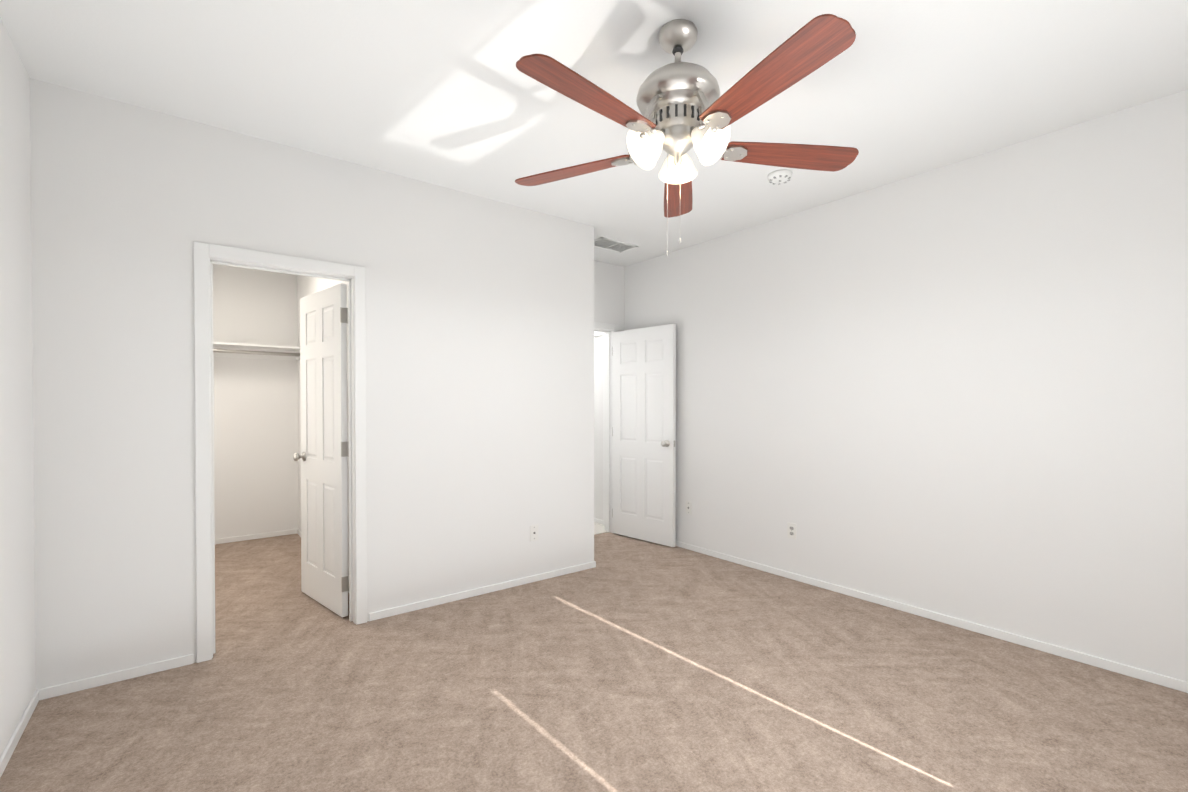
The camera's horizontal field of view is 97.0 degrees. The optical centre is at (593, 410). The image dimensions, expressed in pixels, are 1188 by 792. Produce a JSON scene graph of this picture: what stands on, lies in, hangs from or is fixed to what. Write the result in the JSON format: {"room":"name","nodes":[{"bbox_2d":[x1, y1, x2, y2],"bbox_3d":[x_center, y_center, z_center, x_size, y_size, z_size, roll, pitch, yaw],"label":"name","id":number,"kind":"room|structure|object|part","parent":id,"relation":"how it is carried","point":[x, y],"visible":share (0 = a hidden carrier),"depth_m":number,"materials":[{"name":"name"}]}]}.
{"room":"empty bedroom","nodes":[
{"label":"empty bedroom","id":0,"kind":"room"},
{"bbox_2d":[0,17,35,757],"bbox_3d":[-2.123,-0.079,1.775,0.120,2.720,6.910,0,1,-38],"label":"wall","id":1,"kind":"structure","parent":0,"point":[17,627],"depth_m":2.06,"materials":[{"name":"white paint"}]},
{"bbox_2d":[0,688,43,777],"bbox_3d":[-1.256,1.267,0.778,0.011,0.048,3.890,0,1,-38],"label":"baseboard","id":2,"kind":"structure","parent":1,"relation":"attached to","point":[38,695],"depth_m":2.05,"materials":[{"name":"white paint"}]},
{"bbox_2d":[213,264,297,538],"bbox_3d":[-3.548,-0.111,4.966,1.540,2.720,0.120,0,1,-38],"label":"wall","id":3,"kind":"structure","parent":0,"point":[255,444],"depth_m":5.09,"materials":[{"name":"white paint"}]},
{"bbox_2d":[215,529,295,543],"bbox_3d":[-3.559,1.226,4.888,1.350,0.048,0.011,0,1,-38],"label":"baseboard","id":4,"kind":"structure","parent":3,"relation":"attached to","point":[293,531],"depth_m":5.09,"materials":[{"name":"white paint"}]},
{"bbox_2d":[213,342,299,360],"bbox_3d":[-3.460,-0.472,4.752,1.420,0.268,0.320,0,1,-38],"label":"closet shelf","id":5,"kind":"object","parent":3,"relation":"attached to","point":[241,350],"visible":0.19,"depth_m":4.96,"materials":[{"name":"white paint"}]},
{"bbox_2d":[30,78,593,689],"bbox_3d":[-1.263,-0.094,3.296,3.105,2.720,0.120,0,1,-38],"label":"wall","id":6,"kind":"structure","parent":0,"point":[480,380],"depth_m":2.81,"materials":[{"name":"white paint"}]},
{"bbox_2d":[44,654,192,698],"bbox_3d":[-2.220,1.250,2.484,0.520,0.048,0.011,0,1,-38],"label":"baseboard","id":7,"kind":"structure","parent":6,"relation":"attached to","point":[74,686],"depth_m":2.46,"materials":[{"name":"white paint"}]},
{"bbox_2d":[194,241,366,662],"bbox_3d":[-1.723,0.211,2.942,0.814,2.117,0.152,0,1,-38],"label":"door frame","id":8,"kind":"structure","parent":6,"relation":"attached to","point":[207,256],"depth_m":2.75,"materials":[{"name":"white paint"}]},
{"bbox_2d":[293,283,348,616],"bbox_3d":[-1.760,0.243,3.410,0.685,2.020,0.169,1,1,42],"label":"closet door","id":9,"kind":"structure","parent":6,"relation":"in","point":[324,443],"depth_m":3.35,"materials":[{"name":"white paint"}]},
{"bbox_2d":[369,561,595,620],"bbox_3d":[-0.670,1.238,3.688,1.726,0.048,0.013,0,1,-38],"label":"baseboard","id":10,"kind":"structure","parent":6,"relation":"attached to","point":[389,612],"depth_m":3.57,"materials":[{"name":"white paint"}]},
{"bbox_2d":[530,524,537,540],"bbox_3d":[-0.437,0.900,3.861,0.070,0.115,0.014,0,1,-38],"label":"electrical outlet","id":11,"kind":"object","parent":6,"relation":"attached to","point":[533,532],"visible":1,"depth_m":3.86,"materials":[{"name":"white plastic"}]},
{"bbox_2d":[297,275,348,574],"bbox_3d":[-2.153,-0.104,4.327,0.120,2.720,2.600,0,1,-38],"label":"wall","id":12,"kind":"structure","parent":0,"point":[307,285],"depth_m":4.97,"materials":[{"name":"white paint"}]},
{"bbox_2d":[0,532,1187,791],"bbox_3d":[-0.456,1.318,3.082,4.340,0.100,6.910,0,1,-38],"label":"floor","id":13,"kind":"structure","parent":0,"point":[630,664],"depth_m":2.30,"materials":[{"name":"carpet"}]},
{"bbox_2d":[0,0,1187,266],"bbox_3d":[-0.456,-1.512,3.054,4.340,0.120,6.910,0,1,-38],"label":"ceiling","id":14,"kind":"structure","parent":0,"point":[444,94],"depth_m":2.29,"materials":[{"name":"white paint"}]},
{"bbox_2d":[594,237,637,252],"bbox_3d":[0.157,-1.463,4.663,0.420,0.010,0.240,0,1,-38],"label":"ceiling vent","id":15,"kind":"object","parent":14,"relation":"in","point":[610,244],"visible":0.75,"depth_m":4.66,"materials":[{"name":"white plastic"}]},
{"bbox_2d":[515,14,858,255],"bbox_3d":[0.305,-1.020,1.968,1.388,0.842,1.401,0,1,-38],"label":"fan","id":16,"kind":"object","parent":14,"relation":"hanging from","point":[678,102],"visible":1,"depth_m":1.91,"materials":[{"name":"brown wood"}]},
{"bbox_3d":[-0.089,-1.009,2.220,0.551,0.006,0.144,0,12,27],"label":"blade","id":17,"kind":"part","parent":16,"relation":"part of","materials":[{"name":"brown wood"}]},
{"bbox_3d":[-0.007,-1.003,1.685,0.551,0.006,0.144,-1,12,-45],"label":"blade","id":18,"kind":"part","parent":16,"relation":"part of","materials":[{"name":"brown wood"}]},
{"bbox_3d":[0.310,-0.833,2.044,0.053,0.467,0.033,0,1,-38],"label":"pull chain","id":19,"kind":"part","parent":16,"relation":"part of","materials":[{"name":"silver metal"}]},
{"bbox_3d":[0.394,-1.011,2.464,0.144,0.006,0.551,-11,-1,9],"label":"blade","id":20,"kind":"part","parent":16,"relation":"part of","materials":[{"name":"brown wood"}]},
{"label":"blade","id":21,"kind":"part","parent":16,"relation":"part of","materials":[{"name":"brown wood"}]},
{"label":"blade","id":22,"kind":"part","parent":16,"relation":"part of","materials":[{"name":"brown wood"}]},
{"bbox_2d":[768,169,791,184],"bbox_3d":[1.146,-1.433,3.241,0.144,0.041,0.144,0,1,-38],"label":"smoke detector","id":23,"kind":"object","parent":14,"relation":"attached to","point":[778,177],"visible":1,"depth_m":3.20,"materials":[{"name":"white plastic"}]},
{"bbox_2d":[594,522,607,534],"bbox_3d":[-0.694,1.237,5.921,0.995,0.006,1.890,0,1,-38],"label":"floor","id":24,"kind":"structure","parent":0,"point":[599,528],"depth_m":5.51,"materials":[{"name":"white"}]},
{"bbox_2d":[594,261,624,330],"bbox_3d":[-0.114,-0.113,5.161,0.995,2.720,0.120,0,1,-38],"label":"wall","id":25,"kind":"structure","parent":0,"point":[609,293],"depth_m":5.29,"materials":[{"name":"white paint"}]},
{"bbox_2d":[594,322,618,532],"bbox_3d":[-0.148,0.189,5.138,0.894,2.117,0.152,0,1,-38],"label":"door frame","id":26,"kind":"structure","parent":25,"relation":"attached to","point":[608,329],"depth_m":5.35,"materials":[{"name":"white paint"}]},
{"bbox_2d":[612,324,675,546],"bbox_3d":[0.442,0.227,5.017,0.114,2.020,0.768,-1,1,-44],"label":"entry door","id":27,"kind":"structure","parent":25,"relation":"in","point":[644,425],"depth_m":4.99,"materials":[{"name":"white paint"}]},
{"bbox_2d":[594,89,1187,681],"bbox_3d":[1.212,-0.105,4.361,0.120,2.720,6.910,0,1,-38],"label":"wall","id":28,"kind":"structure","parent":0,"point":[958,389],"depth_m":3.03,"materials":[{"name":"white paint"}]},
{"bbox_2d":[594,518,602,523],"bbox_3d":[-0.323,1.213,6.246,0.011,0.048,1.830,0,1,-38],"label":"baseboard","id":29,"kind":"structure","parent":28,"relation":"attached to","point":[599,521],"depth_m":5.76,"materials":[{"name":"white paint"}]},
{"bbox_2d":[686,501,691,514],"bbox_3d":[0.849,0.877,4.729,0.014,0.115,0.070,0,1,-38],"label":"electrical outlet","id":30,"kind":"object","parent":28,"relation":"attached to","point":[688,507],"visible":1,"depth_m":4.72,"materials":[{"name":"white plastic"}]},
{"bbox_2d":[787,522,795,538],"bbox_3d":[1.477,0.900,3.925,0.007,0.115,0.070,0,1,-38],"label":"electrical outlet","id":31,"kind":"object","parent":28,"relation":"attached to","point":[791,530],"visible":1,"depth_m":3.92,"materials":[{"name":"white plastic"}]},
{"bbox_2d":[675,540,1187,692],"bbox_3d":[1.748,1.239,3.575,0.011,0.048,4.690,0,1,-38],"label":"baseboard","id":32,"kind":"structure","parent":28,"relation":"attached to","point":[914,610],"depth_m":3.01,"materials":[{"name":"white paint"}]}
]}

